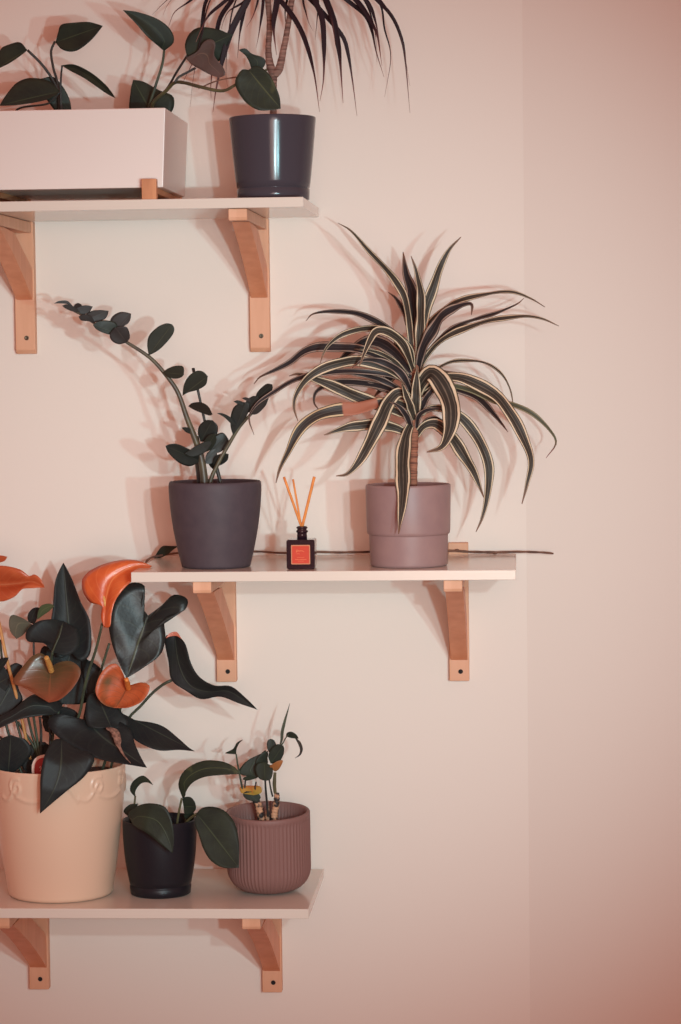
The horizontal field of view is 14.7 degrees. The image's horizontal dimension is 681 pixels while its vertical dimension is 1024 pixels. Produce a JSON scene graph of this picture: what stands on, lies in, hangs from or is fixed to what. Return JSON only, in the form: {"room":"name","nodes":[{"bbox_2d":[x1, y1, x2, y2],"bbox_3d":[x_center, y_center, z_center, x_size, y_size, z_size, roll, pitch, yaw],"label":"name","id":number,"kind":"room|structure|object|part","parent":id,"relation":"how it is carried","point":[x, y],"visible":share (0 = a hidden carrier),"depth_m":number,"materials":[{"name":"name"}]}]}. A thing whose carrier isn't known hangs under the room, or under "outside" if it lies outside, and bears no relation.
{"room":"living room","nodes":[
{"label":"living room","id":0,"kind":"room"},
{"bbox_2d":[0,758,125,902],"bbox_3d":[-0.395,0.446,3.728,0.189,0.185,0.190,0,3,4],"label":"pot","id":1,"kind":"object","parent":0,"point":[66,852],"depth_m":3.66,"materials":[{"name":"beige ceramic"}]},
{"bbox_2d":[122,812,196,898],"bbox_3d":[-0.254,0.484,3.725,0.104,0.106,0.104,0,3,4],"label":"pot","id":2,"kind":"object","parent":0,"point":[154,872],"depth_m":3.69,"materials":[{"name":"black ceramic"}]},
{"bbox_2d":[0,0,529,1023],"bbox_3d":[-0.928,-0.082,3.988,2.408,2.700,0.120,0,4,4],"label":"wall","id":3,"kind":"structure","parent":0,"point":[412,780],"depth_m":3.88,"materials":[{"name":"beige"}]},
{"bbox_2d":[0,214,36,353],"bbox_3d":[-0.470,-0.319,3.736,0.029,0.192,0.290,0,4,4],"label":"shelf bracket","id":4,"kind":"object","parent":3,"relation":"attached to","point":[17,236],"visible":1,"depth_m":3.85,"materials":[{"name":"brown wood"}]},
{"bbox_3d":[-0.473,-0.406,3.722,0.026,0.016,0.274,0,3,4],"label":"arm","id":5,"kind":"part","parent":4,"relation":"part of","materials":[{"name":"brown wood"}]},
{"bbox_2d":[0,918,50,988],"bbox_3d":[-0.457,0.618,3.793,0.029,0.198,0.290,0,4,4],"label":"shelf bracket","id":6,"kind":"object","parent":3,"relation":"attached to","point":[31,936],"visible":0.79,"depth_m":3.87,"materials":[{"name":"brown wood"}]},
{"bbox_3d":[-0.459,0.558,3.781,0.026,0.016,0.274,0,3,4],"label":"arm","id":7,"kind":"part","parent":6,"relation":"part of","materials":[{"name":"brown wood"}]},
{"bbox_2d":[0,197,318,221],"bbox_3d":[-0.371,-0.422,3.712,0.662,0.014,0.280,0,4,4],"label":"wall shelf","id":8,"kind":"object","parent":3,"relation":"attached to","point":[266,207],"visible":1,"depth_m":3.58,"materials":[{"name":"beige laminate"}]},
{"bbox_2d":[0,179,181,201],"bbox_3d":[-0.360,-0.443,3.709,0.242,0.028,0.273,0,4,4],"label":"plant stand","id":9,"kind":"object","parent":8,"relation":"on","point":[150,190],"visible":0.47,"depth_m":3.58,"materials":[{"name":"brown wood"}]},
{"bbox_3d":[-0.470,-0.441,3.717,0.019,0.008,0.247,0,3,4],"label":"rail","id":10,"kind":"part","parent":9,"relation":"part of","materials":[{"name":"brown wood"}]},
{"bbox_2d":[0,10,280,199],"bbox_3d":[-0.291,-0.570,3.697,0.435,0.248,0.244,0,4,4],"label":"potted plant","id":11,"kind":"object","parent":9,"relation":"on","point":[62,152],"visible":0.99,"depth_m":3.59,"materials":[{"name":"beige plastic"}]},
{"bbox_3d":[-0.424,-0.567,3.691,0.071,0.037,0.005,0,4,11],"label":"stem","id":12,"kind":"part","parent":11,"relation":"part of","materials":[{"name":"green plant"}]},
{"bbox_3d":[-0.413,-0.593,3.699,0.048,0.106,0.014,0,3,4],"label":"stem","id":13,"kind":"part","parent":11,"relation":"part of","materials":[{"name":"green plant"}]},
{"bbox_3d":[-0.398,-0.600,3.708,0.018,0.120,0.009,2,4,33],"label":"stem","id":14,"kind":"part","parent":11,"relation":"part of","materials":[{"name":"green plant"}]},
{"bbox_3d":[-0.389,-0.580,3.691,0.004,0.083,0.019,-2,4,-13],"label":"stem","id":15,"kind":"part","parent":11,"relation":"part of","materials":[{"name":"green plant"}]},
{"bbox_3d":[-0.258,-0.590,3.684,0.038,0.102,0.006,2,4,36],"label":"stem","id":16,"kind":"part","parent":11,"relation":"part of","materials":[{"name":"green plant"}]},
{"bbox_3d":[-0.242,-0.590,3.665,0.083,0.079,0.009,2,4,34],"label":"stem","id":17,"kind":"part","parent":11,"relation":"part of","materials":[{"name":"green plant"}]},
{"bbox_3d":[-0.213,-0.599,3.630,0.031,0.022,0.003,0,3,4],"label":"stem","id":18,"kind":"part","parent":11,"relation":"part of","materials":[{"name":"green plant"}]},
{"bbox_3d":[-0.258,-0.435,3.572,0.020,0.028,0.014,0,3,4],"label":"leg","id":19,"kind":"part","parent":9,"relation":"part of","materials":[{"name":"brown wood"}]},
{"bbox_3d":[-0.249,-0.442,3.702,0.018,0.008,0.247,0,3,4],"label":"rail","id":20,"kind":"part","parent":9,"relation":"part of","materials":[{"name":"brown wood"}]},
{"bbox_2d":[152,0,409,199],"bbox_3d":[-0.084,-0.660,3.629,0.358,0.465,0.171,0,4,4],"label":"potted plant","id":21,"kind":"object","parent":8,"relation":"on","point":[272,153],"visible":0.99,"depth_m":3.60,"materials":[{"name":"green plant"}]},
{"bbox_3d":[-0.093,-0.485,3.639,0.119,0.114,0.119,0,3,4],"label":"pot","id":22,"kind":"part","parent":21,"relation":"part of","materials":[{"name":"grey ceramic"}]},
{"bbox_2d":[0,869,323,918],"bbox_3d":[-0.362,0.542,3.771,0.657,0.014,0.280,0,4,4],"label":"wall shelf","id":23,"kind":"object","parent":3,"relation":"attached to","point":[213,895],"visible":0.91,"depth_m":3.65,"materials":[{"name":"beige laminate"}]},
{"bbox_2d":[0,555,255,902],"bbox_3d":[-0.327,0.301,3.672,0.371,0.478,0.208,1,4,27],"label":"anthurium","id":24,"kind":"object","parent":23,"relation":"on","point":[60,826],"visible":0.98,"depth_m":3.68,"materials":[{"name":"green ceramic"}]},
{"bbox_3d":[-0.463,0.256,3.727,0.034,0.155,0.008,-2,4,-15],"label":"stem","id":25,"kind":"part","parent":24,"relation":"part of","materials":[{"name":"green plant"}]},
{"bbox_3d":[-0.436,0.339,3.740,0.041,0.089,0.009,0,3,4],"label":"stem","id":26,"kind":"part","parent":24,"relation":"part of","materials":[{"name":"plant"}]},
{"bbox_3d":[-0.431,0.337,3.739,0.023,0.094,0.008,0,3,4],"label":"stem","id":27,"kind":"part","parent":24,"relation":"part of","materials":[{"name":"green plant"}]},
{"bbox_3d":[-0.426,0.336,3.739,0.017,0.095,0.008,0,3,4],"label":"stem","id":28,"kind":"part","parent":24,"relation":"part of","materials":[{"name":"green plant"}]},
{"bbox_2d":[32,755,44,773],"bbox_3d":[-0.408,0.378,3.682,0.043,0.081,0.004,0,4,4],"label":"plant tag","id":29,"kind":"object","parent":24,"relation":"in","point":[37,763],"visible":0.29,"depth_m":3.68,"materials":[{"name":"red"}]},
{"bbox_3d":[-0.421,0.336,3.739,0.010,0.095,0.008,0,3,4],"label":"stem","id":30,"kind":"part","parent":24,"relation":"part of","materials":[{"name":"green plant"}]},
{"bbox_3d":[-0.412,0.342,3.738,0.008,0.082,0.008,0,3,4],"label":"stem","id":31,"kind":"part","parent":24,"relation":"part of","materials":[{"name":"plant"}]},
{"bbox_3d":[-0.395,0.178,3.692,0.021,0.037,0.003,-4,5,-44],"label":"stem","id":32,"kind":"part","parent":24,"relation":"part of","materials":[{"name":"green plant"}]},
{"bbox_3d":[-0.361,0.271,3.705,0.090,0.238,0.009,2,4,38],"label":"stem","id":33,"kind":"part","parent":24,"relation":"part of","materials":[{"name":"green plant"}]},
{"bbox_3d":[-0.347,0.286,3.721,0.056,0.206,0.005,1,4,20],"label":"stem","id":34,"kind":"part","parent":24,"relation":"part of","materials":[{"name":"green plant"}]},
{"bbox_3d":[-0.323,0.328,3.712,0.070,0.173,0.009,1,4,30],"label":"stem","id":35,"kind":"part","parent":24,"relation":"part of","materials":[{"name":"green plant"}]},
{"bbox_3d":[-0.284,0.311,3.726,0.100,0.154,0.005,0,4,9],"label":"stem","id":36,"kind":"part","parent":24,"relation":"part of","materials":[{"name":"green plant"}]},
{"bbox_2d":[122,760,238,898],"bbox_3d":[-0.222,0.443,3.704,0.171,0.190,0.135,0,4,4],"label":"potted plant","id":37,"kind":"object","parent":23,"relation":"on","point":[159,844],"visible":1,"depth_m":3.68,"materials":[{"name":"black plastic"}]},
{"bbox_3d":[-0.229,0.440,3.723,0.004,0.079,0.023,-3,4,-37],"label":"stem","id":38,"kind":"part","parent":37,"relation":"part of","materials":[{"name":"green plant"}]},
{"bbox_3d":[-0.217,0.450,3.710,0.040,0.063,0.043,0,3,4],"label":"stem","id":39,"kind":"part","parent":37,"relation":"part of","materials":[{"name":"green plant"}]},
{"bbox_2d":[226,704,310,893],"bbox_3d":[-0.102,0.403,3.729,0.119,0.264,0.124,0,4,4],"label":"potted plant","id":40,"kind":"object","parent":23,"relation":"on","point":[274,836],"visible":0.95,"depth_m":3.69,"materials":[{"name":"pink ceramic"}]},
{"bbox_3d":[-0.142,0.367,3.728,0.012,0.054,0.003,-2,4,-25],"label":"stem","id":41,"kind":"part","parent":40,"relation":"part of","materials":[{"name":"green plant"}]},
{"bbox_3d":[-0.104,0.402,3.722,0.003,0.056,0.018,0,4,11],"label":"stem","id":42,"kind":"part","parent":40,"relation":"part of","materials":[{"name":"plant"}]},
{"bbox_3d":[-0.093,0.381,3.725,0.006,0.031,0.009,0,3,4],"label":"stem","id":43,"kind":"part","parent":40,"relation":"part of","materials":[{"name":"green plant"}]},
{"bbox_2d":[193,582,237,681],"bbox_3d":[-0.177,0.156,3.746,0.029,0.202,0.290,0,4,4],"label":"shelf bracket","id":44,"kind":"object","parent":3,"relation":"attached to","point":[217,600],"visible":0.8,"depth_m":3.81,"materials":[{"name":"brown wood"}]},
{"bbox_3d":[-0.179,0.095,3.733,0.026,0.016,0.274,0,3,4],"label":"arm","id":45,"kind":"part","parent":44,"relation":"part of","materials":[{"name":"brown wood"}]},
{"bbox_2d":[228,208,270,351],"bbox_3d":[-0.127,-0.321,3.713,0.029,0.194,0.290,0,4,4],"label":"shelf bracket","id":46,"kind":"object","parent":3,"relation":"attached to","point":[251,229],"visible":1,"depth_m":3.80,"materials":[{"name":"brown wood"}]},
{"bbox_3d":[-0.129,-0.409,3.699,0.026,0.016,0.274,0,3,4],"label":"arm","id":47,"kind":"part","parent":46,"relation":"part of","materials":[{"name":"brown wood"}]},
{"bbox_2d":[242,919,282,991],"bbox_3d":[-0.111,0.617,3.770,0.029,0.201,0.290,0,4,4],"label":"shelf bracket","id":48,"kind":"object","parent":3,"relation":"attached to","point":[266,934],"visible":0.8,"depth_m":3.84,"materials":[{"name":"brown wood"}]},
{"bbox_3d":[-0.113,0.555,3.758,0.026,0.016,0.274,0,3,4],"label":"arm","id":49,"kind":"part","parent":48,"relation":"part of","materials":[{"name":"brown wood"}]},
{"bbox_2d":[131,554,515,581],"bbox_3d":[-0.015,0.078,3.719,0.522,0.014,0.280,0,4,4],"label":"wall shelf","id":50,"kind":"object","parent":3,"relation":"attached to","point":[459,566],"visible":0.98,"depth_m":3.59,"materials":[{"name":"beige laminate"}]},
{"bbox_2d":[56,300,272,568],"bbox_3d":[-0.239,-0.109,3.667,0.303,0.371,0.129,0,4,4],"label":"plant","id":51,"kind":"object","parent":50,"relation":"on","point":[215,522],"visible":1,"depth_m":3.63,"materials":[{"name":"green plant"}]},
{"bbox_3d":[-0.281,-0.154,3.659,0.194,0.268,0.018,0,3,4],"label":"stem","id":52,"kind":"part","parent":51,"relation":"part of","materials":[{"name":"green plant"}]},
{"bbox_3d":[-0.196,-0.064,3.679,0.017,0.085,0.012,1,4,31],"label":"stem","id":53,"kind":"part","parent":51,"relation":"part of","materials":[{"name":"green plant"}]},
{"bbox_3d":[-0.184,-0.111,3.683,0.044,0.180,0.015,0,3,4],"label":"stem","id":54,"kind":"part","parent":51,"relation":"part of","materials":[{"name":"green plant"}]},
{"bbox_3d":[-0.173,0.017,3.670,0.129,0.119,0.129,0,3,4],"label":"pot","id":55,"kind":"part","parent":51,"relation":"part of","materials":[{"name":"grey ceramic"}]},
{"bbox_3d":[-0.137,-0.095,3.653,0.099,0.148,0.008,0,4,9],"label":"stem","id":56,"kind":"part","parent":51,"relation":"part of","materials":[{"name":"green plant"}]},
{"bbox_2d":[283,476,316,568],"bbox_3d":[-0.053,0.014,3.621,0.045,0.127,0.056,0,4,4],"label":"diffuser","id":57,"kind":"object","parent":50,"relation":"on","point":[301,551],"visible":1,"depth_m":3.61,"materials":[{"name":"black glass"}]},
{"bbox_3d":[-0.052,0.056,3.639,0.038,0.039,0.024,0,3,4],"label":"glass","id":58,"kind":"part","parent":57,"relation":"part of","materials":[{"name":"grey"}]},
{"bbox_2d":[145,546,553,562],"bbox_3d":[0.013,0.057,3.838,0.591,0.024,0.029,-1,3,0],"label":"cable","id":59,"kind":"object","parent":50,"relation":"on","point":[163,551],"visible":0.73,"depth_m":3.84,"materials":[{"name":"black plastic"}]},
{"bbox_2d":[248,223,557,567],"bbox_3d":[0.088,-0.163,3.641,0.428,0.474,0.200,-1,3,1],"label":"dracaena","id":60,"kind":"object","parent":50,"relation":"on","point":[408,520],"visible":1,"depth_m":3.62,"materials":[{"name":"plant"}]},
{"bbox_2d":[443,542,469,680],"bbox_3d":[0.163,0.153,3.722,0.029,0.202,0.290,0,4,4],"label":"shelf bracket","id":61,"kind":"object","parent":3,"relation":"attached to","point":[456,591],"visible":0.88,"depth_m":3.79,"materials":[{"name":"brown wood"}]},
{"bbox_3d":[0.161,0.092,3.710,0.026,0.016,0.274,0,3,4],"label":"arm","id":62,"kind":"part","parent":61,"relation":"part of","materials":[{"name":"brown wood"}]},
{"bbox_2d":[226,801,310,893],"bbox_3d":[-0.101,0.475,3.734,0.119,0.118,0.124,0,3,4],"label":"pot","id":63,"kind":"object","parent":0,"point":[274,837],"depth_m":3.69,"materials":[{"name":"pink ceramic"}]},
{"bbox_2d":[365,482,450,567],"bbox_3d":[0.094,0.018,3.652,0.118,0.113,0.118,0,3,4],"label":"pot","id":64,"kind":"object","parent":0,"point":[421,541],"depth_m":3.60,"materials":[{"name":"ceramic"}]},
{"bbox_2d":[522,0,680,1023],"bbox_3d":[1.064,-0.091,3.740,1.600,2.700,0.120,0,4,12],"label":"wall","id":65,"kind":"structure","parent":0,"point":[602,78],"depth_m":3.83,"materials":[{"name":"beige"}]}
]}

